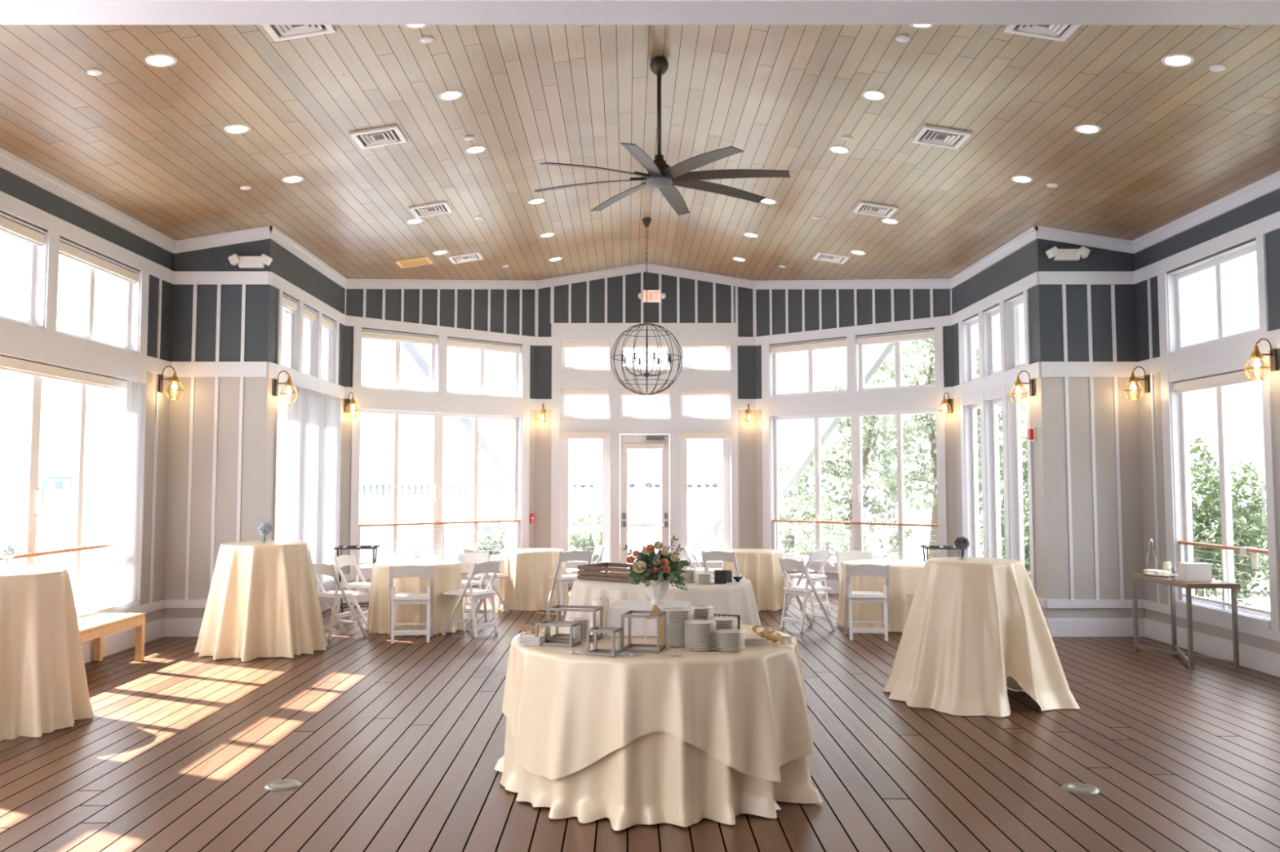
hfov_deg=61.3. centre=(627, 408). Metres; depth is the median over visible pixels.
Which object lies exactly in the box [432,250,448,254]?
recessed light
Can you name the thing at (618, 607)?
draped riser
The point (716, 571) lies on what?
folded napkin
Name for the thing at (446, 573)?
tablecloth
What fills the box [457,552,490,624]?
folding chair
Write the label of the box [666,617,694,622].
plate
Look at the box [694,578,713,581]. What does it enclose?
plate
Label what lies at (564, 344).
roller blind
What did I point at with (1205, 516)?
tree
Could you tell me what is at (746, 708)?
cloth
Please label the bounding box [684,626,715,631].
plate
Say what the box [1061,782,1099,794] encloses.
floor outlet cover
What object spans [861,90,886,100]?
recessed light
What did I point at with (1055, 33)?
ceiling vent
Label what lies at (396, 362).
window
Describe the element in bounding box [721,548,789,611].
tablecloth
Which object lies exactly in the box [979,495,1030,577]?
leafy shrub
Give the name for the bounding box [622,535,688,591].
flower bouquet
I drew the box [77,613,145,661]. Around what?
wooden bench
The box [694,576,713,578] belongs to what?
plate
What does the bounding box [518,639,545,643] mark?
folded napkin
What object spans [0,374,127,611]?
window
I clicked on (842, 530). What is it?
leafy shrub
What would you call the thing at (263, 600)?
tablecloth
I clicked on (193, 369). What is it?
trim
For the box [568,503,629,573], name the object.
leafy shrub
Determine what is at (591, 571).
crate
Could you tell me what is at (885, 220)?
recessed light
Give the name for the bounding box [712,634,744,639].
plate
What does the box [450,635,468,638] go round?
floor outlet cover
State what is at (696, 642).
plate
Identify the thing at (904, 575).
tablecloth
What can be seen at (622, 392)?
roller blind
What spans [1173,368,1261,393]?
roller blind
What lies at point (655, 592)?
urn
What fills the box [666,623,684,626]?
plate
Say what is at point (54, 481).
house
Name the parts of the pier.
pier rail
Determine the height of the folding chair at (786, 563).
0.792 m
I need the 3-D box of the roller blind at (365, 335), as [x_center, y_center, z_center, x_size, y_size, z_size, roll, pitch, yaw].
[-3.265,-1.008,15.457,1.230,0.103,0.070,3,-5,-42]
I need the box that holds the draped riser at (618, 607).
[605,600,691,636]
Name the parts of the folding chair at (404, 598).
rail, leg, seat, seat rail, backrest, leg, rail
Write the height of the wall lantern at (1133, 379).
0.355 m
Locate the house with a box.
[37,466,108,495]
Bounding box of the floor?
[0,586,1279,851]
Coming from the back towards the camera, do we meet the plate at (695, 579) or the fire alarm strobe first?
the fire alarm strobe
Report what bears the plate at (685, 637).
on the plate at (696, 642)
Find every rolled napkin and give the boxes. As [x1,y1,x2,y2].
[1143,568,1155,573]
[1154,571,1171,575]
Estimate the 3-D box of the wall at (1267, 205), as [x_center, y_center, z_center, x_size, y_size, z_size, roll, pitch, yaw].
[5.599,0.056,8.124,0.161,4.271,7.020,0,-4,0]
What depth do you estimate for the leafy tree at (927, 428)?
29.30 m
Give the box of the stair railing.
[690,516,723,568]
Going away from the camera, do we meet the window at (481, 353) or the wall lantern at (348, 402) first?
the wall lantern at (348, 402)
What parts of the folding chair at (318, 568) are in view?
leg, backrest, seat rail, rail, leg, seat, rail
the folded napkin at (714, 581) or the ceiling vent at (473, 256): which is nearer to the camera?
the folded napkin at (714, 581)
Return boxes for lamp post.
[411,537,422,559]
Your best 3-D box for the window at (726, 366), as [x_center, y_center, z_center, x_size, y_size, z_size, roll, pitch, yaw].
[1.225,-0.842,17.167,0.786,0.448,0.055,0,-4,0]
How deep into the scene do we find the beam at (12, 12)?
4.63 m
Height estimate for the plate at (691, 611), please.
0.016 m
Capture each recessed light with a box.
[145,53,177,66]
[223,124,250,133]
[281,175,304,182]
[404,25,427,28]
[405,218,423,224]
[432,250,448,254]
[438,90,463,100]
[465,146,486,153]
[528,198,545,204]
[539,232,555,237]
[548,257,562,261]
[732,257,746,261]
[743,232,759,237]
[760,198,777,204]
[828,146,850,153]
[850,250,866,254]
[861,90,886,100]
[880,218,898,224]
[909,25,934,28]
[1010,175,1033,182]
[1074,124,1101,133]
[1160,53,1194,66]
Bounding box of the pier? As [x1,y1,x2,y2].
[359,479,580,494]
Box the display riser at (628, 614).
[621,610,666,653]
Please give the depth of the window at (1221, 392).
10.17 m
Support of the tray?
on the console table
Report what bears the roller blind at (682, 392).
attached to the wall at (747, 435)
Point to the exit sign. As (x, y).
(653, 295)
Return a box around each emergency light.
[227,253,272,267]
[1045,246,1090,261]
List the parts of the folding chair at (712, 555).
rail, backrest, rail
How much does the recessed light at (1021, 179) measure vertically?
0.050 m
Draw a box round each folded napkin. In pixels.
[517,634,544,639]
[517,637,543,641]
[517,641,544,645]
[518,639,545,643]
[713,573,725,575]
[714,569,726,572]
[714,577,725,581]
[714,580,726,582]
[714,581,726,584]
[743,635,766,640]
[744,640,768,643]
[744,642,767,644]
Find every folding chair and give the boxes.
[312,562,368,640]
[333,554,370,626]
[388,564,433,643]
[441,560,500,637]
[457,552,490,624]
[462,548,508,612]
[545,550,592,615]
[566,544,604,599]
[683,544,715,574]
[701,550,745,577]
[778,557,835,632]
[782,549,831,613]
[835,551,872,591]
[844,564,889,640]
[906,591,915,596]
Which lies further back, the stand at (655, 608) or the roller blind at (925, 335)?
the roller blind at (925, 335)
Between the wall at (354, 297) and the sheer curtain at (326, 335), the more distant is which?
the wall at (354, 297)
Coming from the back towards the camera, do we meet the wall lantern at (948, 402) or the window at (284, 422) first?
the wall lantern at (948, 402)
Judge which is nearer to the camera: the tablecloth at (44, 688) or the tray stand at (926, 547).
the tablecloth at (44, 688)
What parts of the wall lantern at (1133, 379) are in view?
bulb, arm, plate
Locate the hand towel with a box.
[1240,546,1257,569]
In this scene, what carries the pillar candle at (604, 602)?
on the cloth
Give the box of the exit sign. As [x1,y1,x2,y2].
[637,289,666,302]
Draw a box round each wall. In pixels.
[0,167,173,623]
[163,240,256,617]
[249,226,344,555]
[339,288,535,583]
[534,271,757,586]
[755,288,957,580]
[951,226,1061,617]
[1051,240,1146,617]
[1134,188,1279,653]
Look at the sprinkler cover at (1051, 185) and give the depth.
10.35 m
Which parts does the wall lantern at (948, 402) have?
plate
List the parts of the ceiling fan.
blade, blade, blade, blade, blade, blade, blade, blade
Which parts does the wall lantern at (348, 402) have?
plate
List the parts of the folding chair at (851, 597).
rail, leg, seat, seat rail, backrest, leg, rail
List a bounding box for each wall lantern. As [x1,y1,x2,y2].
[158,365,184,399]
[274,370,297,403]
[345,391,359,417]
[536,404,548,426]
[742,404,755,426]
[937,391,951,417]
[1008,370,1033,403]
[1123,366,1149,399]
[1244,338,1277,380]
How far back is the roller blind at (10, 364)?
9.44 m
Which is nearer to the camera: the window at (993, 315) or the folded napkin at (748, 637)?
the folded napkin at (748, 637)
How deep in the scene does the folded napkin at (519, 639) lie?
5.68 m
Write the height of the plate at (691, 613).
0.016 m
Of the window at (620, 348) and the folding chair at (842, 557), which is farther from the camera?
the window at (620, 348)
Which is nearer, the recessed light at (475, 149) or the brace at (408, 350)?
the recessed light at (475, 149)
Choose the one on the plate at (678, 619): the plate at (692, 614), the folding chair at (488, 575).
the plate at (692, 614)
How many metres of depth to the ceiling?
9.35 m
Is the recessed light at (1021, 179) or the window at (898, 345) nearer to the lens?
the recessed light at (1021, 179)
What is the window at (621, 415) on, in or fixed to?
in the wall at (747, 435)
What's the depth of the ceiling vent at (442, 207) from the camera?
12.10 m
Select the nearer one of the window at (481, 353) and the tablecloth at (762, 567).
the tablecloth at (762, 567)
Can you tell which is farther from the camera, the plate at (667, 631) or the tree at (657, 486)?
the tree at (657, 486)
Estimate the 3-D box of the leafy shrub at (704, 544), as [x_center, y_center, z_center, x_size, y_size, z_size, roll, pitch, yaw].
[2.337,2.955,23.808,1.798,2.121,1.271,0,-4,-6]
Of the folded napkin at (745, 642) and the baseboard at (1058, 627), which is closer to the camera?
the folded napkin at (745, 642)
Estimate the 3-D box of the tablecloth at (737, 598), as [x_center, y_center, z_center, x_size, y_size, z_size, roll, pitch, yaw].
[0.318,1.895,9.512,1.924,0.774,1.859,0,-4,0]
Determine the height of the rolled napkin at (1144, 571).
0.038 m
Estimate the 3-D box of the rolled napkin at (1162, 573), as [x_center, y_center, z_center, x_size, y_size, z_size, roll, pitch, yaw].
[5.040,1.546,10.159,0.142,0.038,0.037,-1,-4,9]
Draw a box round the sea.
[0,482,1266,604]
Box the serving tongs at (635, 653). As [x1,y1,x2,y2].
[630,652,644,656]
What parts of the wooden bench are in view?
leg, leg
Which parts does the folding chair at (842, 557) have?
rail, backrest, rail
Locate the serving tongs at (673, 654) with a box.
[669,653,681,656]
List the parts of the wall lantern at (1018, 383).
bulb, arm, plate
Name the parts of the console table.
leg, leg, leg, leg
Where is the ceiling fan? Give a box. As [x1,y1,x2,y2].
[533,56,790,215]
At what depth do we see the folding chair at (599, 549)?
14.38 m
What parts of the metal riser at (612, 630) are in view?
leg, leg, frame, frame, leg, leg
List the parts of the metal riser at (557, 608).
leg, leg, frame, frame, leg, leg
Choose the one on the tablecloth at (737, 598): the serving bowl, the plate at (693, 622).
the serving bowl
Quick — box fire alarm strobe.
[1027,427,1035,441]
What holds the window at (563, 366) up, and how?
in the wall at (747, 435)
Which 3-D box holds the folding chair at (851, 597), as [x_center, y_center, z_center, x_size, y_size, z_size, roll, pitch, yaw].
[2.530,2.024,11.420,0.450,0.792,0.470,-1,-4,8]
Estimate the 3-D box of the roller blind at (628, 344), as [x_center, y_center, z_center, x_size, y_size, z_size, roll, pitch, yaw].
[0.275,-1.018,17.111,0.780,0.103,0.070,0,-4,0]
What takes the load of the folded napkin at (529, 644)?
on the cloth
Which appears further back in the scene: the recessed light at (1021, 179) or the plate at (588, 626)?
the recessed light at (1021, 179)
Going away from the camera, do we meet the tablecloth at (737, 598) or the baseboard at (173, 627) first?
the tablecloth at (737, 598)
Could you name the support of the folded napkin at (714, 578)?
on the folded napkin at (717, 581)
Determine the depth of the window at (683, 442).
16.99 m
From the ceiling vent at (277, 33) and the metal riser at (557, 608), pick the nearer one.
the metal riser at (557, 608)
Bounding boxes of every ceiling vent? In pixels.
[262,25,335,41]
[349,124,407,149]
[408,200,453,217]
[448,251,483,264]
[813,251,849,264]
[853,200,897,217]
[911,124,972,149]
[1004,25,1080,41]
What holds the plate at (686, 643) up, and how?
on the plate at (700, 648)
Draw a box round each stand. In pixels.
[334,545,379,613]
[644,604,663,643]
[920,545,967,561]
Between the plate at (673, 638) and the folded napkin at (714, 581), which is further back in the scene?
the folded napkin at (714, 581)
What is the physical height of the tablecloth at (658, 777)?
0.774 m
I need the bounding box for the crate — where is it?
[577,562,655,582]
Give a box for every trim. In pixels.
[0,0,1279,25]
[0,147,175,618]
[163,226,270,608]
[266,226,346,541]
[343,279,537,581]
[535,263,755,573]
[754,279,952,573]
[949,226,1046,608]
[1037,226,1144,608]
[1132,170,1279,641]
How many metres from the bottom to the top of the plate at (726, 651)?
0.016 m
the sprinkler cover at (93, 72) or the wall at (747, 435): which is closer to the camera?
the sprinkler cover at (93, 72)
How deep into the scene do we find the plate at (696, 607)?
5.91 m
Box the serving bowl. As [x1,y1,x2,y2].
[733,575,745,582]
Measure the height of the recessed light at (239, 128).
0.050 m
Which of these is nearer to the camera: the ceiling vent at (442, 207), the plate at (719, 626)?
the plate at (719, 626)
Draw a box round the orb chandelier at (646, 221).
[610,217,682,395]
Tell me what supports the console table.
on the floor
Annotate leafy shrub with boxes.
[470,514,506,555]
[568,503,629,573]
[694,506,723,568]
[783,508,879,559]
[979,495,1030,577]
[1193,458,1270,595]
[1239,510,1270,596]
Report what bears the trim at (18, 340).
attached to the wall at (11, 184)
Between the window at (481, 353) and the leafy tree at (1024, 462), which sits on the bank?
the leafy tree at (1024, 462)
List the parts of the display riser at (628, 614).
leg, leg, frame, frame, leg, leg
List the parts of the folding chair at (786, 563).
leg, backrest, seat rail, rail, leg, seat, rail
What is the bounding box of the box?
[1177,562,1212,582]
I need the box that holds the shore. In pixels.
[0,487,1260,488]
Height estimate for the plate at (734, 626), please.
0.016 m
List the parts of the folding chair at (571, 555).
rail, leg, seat, seat rail, backrest, rail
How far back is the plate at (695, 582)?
9.09 m
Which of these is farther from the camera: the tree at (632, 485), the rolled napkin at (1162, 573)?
the tree at (632, 485)
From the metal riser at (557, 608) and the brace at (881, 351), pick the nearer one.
the metal riser at (557, 608)
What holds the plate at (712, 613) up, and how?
on the plate at (712, 615)
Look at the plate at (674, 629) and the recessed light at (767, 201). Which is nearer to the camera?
the plate at (674, 629)
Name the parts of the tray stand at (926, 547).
leg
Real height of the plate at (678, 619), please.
0.016 m
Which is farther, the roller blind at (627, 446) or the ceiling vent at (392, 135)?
the roller blind at (627, 446)
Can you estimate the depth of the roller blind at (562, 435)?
16.88 m
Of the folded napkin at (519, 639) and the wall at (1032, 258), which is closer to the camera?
the folded napkin at (519, 639)
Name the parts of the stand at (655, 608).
post, gable panel, post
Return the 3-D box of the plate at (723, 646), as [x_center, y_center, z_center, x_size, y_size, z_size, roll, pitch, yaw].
[0.517,1.208,5.518,0.164,0.016,0.164,0,-4,0]
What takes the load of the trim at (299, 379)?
attached to the wall at (284, 264)
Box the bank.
[906,520,1270,610]
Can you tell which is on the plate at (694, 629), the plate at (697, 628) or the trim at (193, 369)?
the plate at (697, 628)
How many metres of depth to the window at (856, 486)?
15.83 m
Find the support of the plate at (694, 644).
on the plate at (686, 643)
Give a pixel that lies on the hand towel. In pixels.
(1242, 549)
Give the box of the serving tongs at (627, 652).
[606,651,629,656]
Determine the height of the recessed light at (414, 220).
0.050 m
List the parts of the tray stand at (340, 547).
leg, leg, leg, leg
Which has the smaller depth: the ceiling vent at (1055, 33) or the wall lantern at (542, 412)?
the ceiling vent at (1055, 33)
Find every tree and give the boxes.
[629,481,635,488]
[644,481,652,488]
[654,482,660,488]
[704,482,711,488]
[711,481,718,488]
[778,461,835,555]
[779,378,916,559]
[804,483,809,488]
[835,338,1027,559]
[977,431,1028,551]
[1189,437,1267,606]
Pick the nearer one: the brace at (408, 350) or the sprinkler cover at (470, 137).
the sprinkler cover at (470, 137)
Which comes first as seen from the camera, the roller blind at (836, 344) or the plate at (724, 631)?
the plate at (724, 631)
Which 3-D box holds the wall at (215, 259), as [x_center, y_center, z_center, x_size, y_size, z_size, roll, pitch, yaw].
[-4.490,0.222,11.706,0.900,4.417,0.150,0,-4,0]
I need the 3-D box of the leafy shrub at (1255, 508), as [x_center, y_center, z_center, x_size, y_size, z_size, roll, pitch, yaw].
[13.152,2.617,23.149,2.646,3.105,2.124,1,-4,-10]
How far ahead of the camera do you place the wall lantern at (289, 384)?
11.85 m
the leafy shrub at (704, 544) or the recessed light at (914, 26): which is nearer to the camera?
the recessed light at (914, 26)
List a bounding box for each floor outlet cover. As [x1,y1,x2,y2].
[264,779,301,791]
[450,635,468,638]
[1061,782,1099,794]
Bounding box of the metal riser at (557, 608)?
[547,604,603,641]
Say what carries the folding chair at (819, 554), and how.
on the floor
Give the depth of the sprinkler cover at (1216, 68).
7.41 m
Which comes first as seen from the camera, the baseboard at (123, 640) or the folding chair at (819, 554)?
the baseboard at (123, 640)
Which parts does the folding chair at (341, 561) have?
leg, backrest, leg, seat, rail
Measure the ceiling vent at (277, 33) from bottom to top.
0.089 m
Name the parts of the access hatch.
panel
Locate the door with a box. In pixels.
[620,434,669,573]
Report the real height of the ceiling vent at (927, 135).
0.089 m
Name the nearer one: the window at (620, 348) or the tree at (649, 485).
the window at (620, 348)
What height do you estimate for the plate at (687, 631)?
0.016 m
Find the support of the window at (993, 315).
in the wall at (1032, 258)
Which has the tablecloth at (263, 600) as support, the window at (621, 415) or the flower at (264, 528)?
the flower at (264, 528)
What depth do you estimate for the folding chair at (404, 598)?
11.09 m
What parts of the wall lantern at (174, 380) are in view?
plate, arm, bulb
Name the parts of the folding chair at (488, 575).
leg, backrest, rail, seat, rail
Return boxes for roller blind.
[0,216,44,246]
[0,355,127,391]
[58,241,137,284]
[282,296,297,312]
[303,307,316,322]
[321,317,333,331]
[361,330,436,345]
[447,339,520,353]
[558,431,611,439]
[561,341,608,347]
[561,389,608,395]
[619,389,669,395]
[620,341,669,347]
[624,443,664,448]
[678,431,732,439]
[680,341,729,347]
[680,389,729,395]
[770,339,846,354]
[857,330,934,345]
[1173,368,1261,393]
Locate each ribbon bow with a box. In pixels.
[517,624,544,636]
[746,625,776,636]
[760,631,794,644]
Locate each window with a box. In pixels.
[0,241,35,324]
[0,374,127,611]
[56,264,131,349]
[280,395,286,541]
[358,408,519,568]
[360,341,434,391]
[446,350,518,397]
[560,439,608,572]
[561,342,609,368]
[561,394,608,417]
[619,342,669,368]
[619,394,669,417]
[680,347,728,368]
[680,394,729,417]
[680,439,730,569]
[772,408,938,561]
[773,350,847,397]
[859,338,935,391]
[969,319,979,381]
[971,403,980,557]
[990,309,1000,374]
[991,399,1001,558]
[1012,297,1025,368]
[1014,395,1026,564]
[1176,244,1259,351]
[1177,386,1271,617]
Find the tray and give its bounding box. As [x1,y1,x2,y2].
[1143,572,1177,577]
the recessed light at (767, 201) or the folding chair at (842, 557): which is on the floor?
the folding chair at (842, 557)
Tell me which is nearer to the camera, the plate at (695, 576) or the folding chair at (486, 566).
the plate at (695, 576)
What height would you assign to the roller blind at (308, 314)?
0.103 m
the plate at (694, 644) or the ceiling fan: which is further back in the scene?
the ceiling fan
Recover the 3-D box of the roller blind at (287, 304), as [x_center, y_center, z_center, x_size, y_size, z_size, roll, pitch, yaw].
[-3.935,-1.209,12.458,0.070,0.103,0.630,0,-4,0]
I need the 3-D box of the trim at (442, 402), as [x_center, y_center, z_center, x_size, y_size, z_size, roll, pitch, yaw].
[-2.656,0.148,15.851,3.312,4.517,0.040,4,-5,-42]
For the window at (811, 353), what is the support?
in the wall at (941, 297)
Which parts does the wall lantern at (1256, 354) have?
bulb, arm, plate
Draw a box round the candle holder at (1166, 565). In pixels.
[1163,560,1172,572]
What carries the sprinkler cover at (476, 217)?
attached to the ceiling
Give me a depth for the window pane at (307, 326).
13.32 m
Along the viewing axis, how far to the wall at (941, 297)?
15.97 m
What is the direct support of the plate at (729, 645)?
on the plate at (723, 646)
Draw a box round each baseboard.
[81,617,164,663]
[164,617,203,636]
[342,577,499,603]
[785,577,839,594]
[1047,617,1145,636]
[1144,617,1279,677]
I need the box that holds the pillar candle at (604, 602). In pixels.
[592,597,608,635]
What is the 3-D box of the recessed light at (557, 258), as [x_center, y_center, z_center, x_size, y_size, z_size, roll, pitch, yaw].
[-1.051,-2.188,15.761,0.204,0.050,0.205,0,-4,6]
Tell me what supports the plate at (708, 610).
on the plate at (711, 611)
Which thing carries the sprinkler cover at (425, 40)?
attached to the ceiling
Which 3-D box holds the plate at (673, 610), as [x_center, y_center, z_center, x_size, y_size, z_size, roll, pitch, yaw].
[0.271,1.062,5.682,0.164,0.016,0.164,0,-4,0]
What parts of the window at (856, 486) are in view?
post, rail, post, guard rail, door handle, post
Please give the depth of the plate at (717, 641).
5.47 m
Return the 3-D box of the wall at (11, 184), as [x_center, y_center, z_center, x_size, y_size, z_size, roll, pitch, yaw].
[-5.019,0.056,8.124,0.161,4.271,7.020,0,-4,0]
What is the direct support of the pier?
on the sea
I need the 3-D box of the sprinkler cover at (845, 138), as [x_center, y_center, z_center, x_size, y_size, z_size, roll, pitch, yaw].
[2.029,-2.500,9.982,0.099,0.027,0.099,0,-4,7]
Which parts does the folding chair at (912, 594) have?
seat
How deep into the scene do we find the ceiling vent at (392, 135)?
9.55 m
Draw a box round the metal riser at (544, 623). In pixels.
[535,620,581,647]
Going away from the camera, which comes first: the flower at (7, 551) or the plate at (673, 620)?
the plate at (673, 620)
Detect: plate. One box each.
[570,617,591,621]
[570,619,591,622]
[573,626,591,629]
[574,624,591,627]
[662,607,693,613]
[662,610,693,614]
[662,639,684,643]
[662,640,684,644]
[666,612,693,616]
[666,613,693,617]
[666,615,693,620]
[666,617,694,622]
[666,619,684,623]
[666,621,684,625]
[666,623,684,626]
[666,625,684,629]
[666,626,685,631]
[666,628,684,632]
[666,630,684,634]
[666,632,684,635]
[666,634,684,638]
[666,635,684,639]
[666,637,684,641]
[666,643,684,647]
[680,573,695,576]
[681,568,697,571]
[684,604,713,610]
[684,619,715,625]
[684,622,716,626]
[684,624,716,629]
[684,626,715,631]
[684,627,716,632]
[684,630,715,634]
[684,631,715,636]
[684,633,716,638]
[684,635,715,639]
[684,636,715,641]
[684,639,715,644]
[684,640,716,645]
[684,642,715,647]
[684,644,716,649]
[684,645,715,651]
[693,608,713,612]
[693,609,714,613]
[693,611,714,615]
[693,613,714,617]
[693,614,714,618]
[694,573,712,575]
[694,575,713,577]
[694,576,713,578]
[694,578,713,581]
[694,582,713,584]
[706,616,737,622]
[709,619,737,623]
[712,628,744,635]
[712,632,744,636]
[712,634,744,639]
[712,635,744,640]
[712,638,744,642]
[712,640,744,644]
[712,641,744,646]
[712,643,744,648]
[712,644,745,649]
[712,647,745,652]
[715,621,737,625]
[715,622,737,627]
[715,625,737,629]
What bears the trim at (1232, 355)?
attached to the wall at (1267, 205)
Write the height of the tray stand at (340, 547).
0.832 m
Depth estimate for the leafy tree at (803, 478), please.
30.55 m
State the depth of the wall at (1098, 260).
11.62 m
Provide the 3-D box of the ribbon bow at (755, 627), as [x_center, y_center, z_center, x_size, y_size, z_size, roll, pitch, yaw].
[0.748,1.232,5.962,0.194,0.058,0.177,1,-4,-11]
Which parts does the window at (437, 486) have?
post, rail, door handle, guard rail, post, post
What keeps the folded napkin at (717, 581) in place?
on the folded napkin at (714, 581)
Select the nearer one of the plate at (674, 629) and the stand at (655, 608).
the plate at (674, 629)
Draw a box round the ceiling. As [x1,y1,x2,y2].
[0,25,1279,280]
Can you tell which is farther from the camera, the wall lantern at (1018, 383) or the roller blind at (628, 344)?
the roller blind at (628, 344)
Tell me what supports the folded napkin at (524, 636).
on the folded napkin at (519, 639)
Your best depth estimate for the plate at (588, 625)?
5.92 m
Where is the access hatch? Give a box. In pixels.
[395,256,433,268]
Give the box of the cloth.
[502,621,814,782]
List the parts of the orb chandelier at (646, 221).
candle arm, stem, chain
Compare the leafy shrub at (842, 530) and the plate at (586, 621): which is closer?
the plate at (586, 621)
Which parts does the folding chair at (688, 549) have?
backrest, rail, rail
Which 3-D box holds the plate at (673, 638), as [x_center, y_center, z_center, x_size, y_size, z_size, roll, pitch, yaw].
[0.270,1.199,5.673,0.164,0.016,0.164,0,-4,0]
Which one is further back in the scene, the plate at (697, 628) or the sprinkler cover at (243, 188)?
the sprinkler cover at (243, 188)
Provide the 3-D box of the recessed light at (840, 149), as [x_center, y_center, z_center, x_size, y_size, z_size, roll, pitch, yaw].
[2.031,-2.485,10.339,0.204,0.050,0.205,0,-4,6]
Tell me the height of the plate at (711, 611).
0.016 m
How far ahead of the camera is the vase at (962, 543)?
8.18 m
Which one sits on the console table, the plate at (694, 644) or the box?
the box
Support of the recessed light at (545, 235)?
in the ceiling
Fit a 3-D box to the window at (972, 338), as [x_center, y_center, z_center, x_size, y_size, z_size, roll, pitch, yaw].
[4.582,-0.766,14.017,0.055,0.798,0.666,0,-4,0]
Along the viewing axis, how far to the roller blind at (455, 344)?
16.41 m
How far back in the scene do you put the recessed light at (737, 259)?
15.75 m
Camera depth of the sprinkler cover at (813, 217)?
12.83 m
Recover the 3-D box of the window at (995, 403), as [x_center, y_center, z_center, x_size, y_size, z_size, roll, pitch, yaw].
[4.582,0.971,13.094,0.055,2.188,0.636,0,-4,0]
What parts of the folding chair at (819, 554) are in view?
rail, seat, leg, rail, seat rail, backrest, leg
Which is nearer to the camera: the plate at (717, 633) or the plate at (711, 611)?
the plate at (717, 633)
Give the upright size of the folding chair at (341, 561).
0.792 m
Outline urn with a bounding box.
[643,578,670,604]
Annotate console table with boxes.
[1128,573,1240,670]
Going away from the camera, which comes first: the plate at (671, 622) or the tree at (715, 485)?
the plate at (671, 622)
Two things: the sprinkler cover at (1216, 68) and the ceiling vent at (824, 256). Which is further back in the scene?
the ceiling vent at (824, 256)
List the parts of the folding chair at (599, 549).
seat, backrest, rail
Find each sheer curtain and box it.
[120,380,146,604]
[281,308,294,368]
[283,385,341,612]
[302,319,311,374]
[320,328,330,381]
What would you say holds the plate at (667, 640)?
on the plate at (663, 641)
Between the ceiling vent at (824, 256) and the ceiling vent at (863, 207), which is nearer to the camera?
the ceiling vent at (863, 207)
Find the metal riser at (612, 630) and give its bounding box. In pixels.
[586,626,622,656]
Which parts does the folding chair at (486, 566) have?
rail, seat, leg, rail, seat rail, backrest, leg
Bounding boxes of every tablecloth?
[0,566,93,742]
[194,541,328,662]
[365,559,464,635]
[493,718,822,831]
[495,548,568,611]
[564,573,761,627]
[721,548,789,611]
[836,559,926,632]
[882,557,1079,717]
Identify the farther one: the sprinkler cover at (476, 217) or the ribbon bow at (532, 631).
the sprinkler cover at (476, 217)
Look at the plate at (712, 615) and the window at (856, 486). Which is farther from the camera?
the window at (856, 486)
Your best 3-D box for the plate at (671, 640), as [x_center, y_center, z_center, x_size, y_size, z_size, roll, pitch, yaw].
[0.271,1.209,5.672,0.164,0.016,0.164,0,-4,0]
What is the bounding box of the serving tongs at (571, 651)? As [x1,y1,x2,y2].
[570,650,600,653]
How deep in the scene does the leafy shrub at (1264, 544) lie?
19.65 m
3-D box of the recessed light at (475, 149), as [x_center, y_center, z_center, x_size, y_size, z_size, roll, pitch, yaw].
[-1.451,-2.485,10.339,0.204,0.050,0.205,0,-4,6]
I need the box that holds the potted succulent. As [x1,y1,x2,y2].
[678,559,690,568]
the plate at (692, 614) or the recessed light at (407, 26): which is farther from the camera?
the recessed light at (407, 26)
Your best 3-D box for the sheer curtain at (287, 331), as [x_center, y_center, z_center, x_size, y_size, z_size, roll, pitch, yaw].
[-3.945,-0.813,12.432,0.032,0.660,0.620,0,-4,0]
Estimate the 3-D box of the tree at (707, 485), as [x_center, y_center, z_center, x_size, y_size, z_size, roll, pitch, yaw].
[42.295,40.495,569.326,3.726,3.323,3.281,0,-4,0]
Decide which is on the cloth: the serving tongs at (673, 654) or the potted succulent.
the serving tongs at (673, 654)
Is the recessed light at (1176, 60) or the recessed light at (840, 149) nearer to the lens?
the recessed light at (1176, 60)
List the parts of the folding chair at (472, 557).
rail, backrest, seat, leg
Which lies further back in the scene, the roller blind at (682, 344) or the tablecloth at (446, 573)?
the roller blind at (682, 344)
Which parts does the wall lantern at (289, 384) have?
plate, arm, bulb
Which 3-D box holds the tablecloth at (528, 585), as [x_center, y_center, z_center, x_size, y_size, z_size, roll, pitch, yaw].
[-1.223,2.219,14.124,0.953,0.742,0.946,0,-4,0]
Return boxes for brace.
[400,342,512,497]
[778,342,894,503]
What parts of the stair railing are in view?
post, handrail, post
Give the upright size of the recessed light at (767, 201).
0.050 m
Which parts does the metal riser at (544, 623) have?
leg, leg, frame, frame, leg, leg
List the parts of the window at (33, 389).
post, door handle, guard rail, rail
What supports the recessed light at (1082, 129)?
in the ceiling
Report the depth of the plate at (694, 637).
5.49 m
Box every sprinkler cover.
[86,68,102,75]
[240,186,251,190]
[419,35,434,44]
[463,135,474,140]
[473,216,481,219]
[811,216,819,219]
[841,135,852,140]
[895,35,910,42]
[1046,183,1057,187]
[1208,64,1226,71]
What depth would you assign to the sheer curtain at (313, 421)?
13.12 m

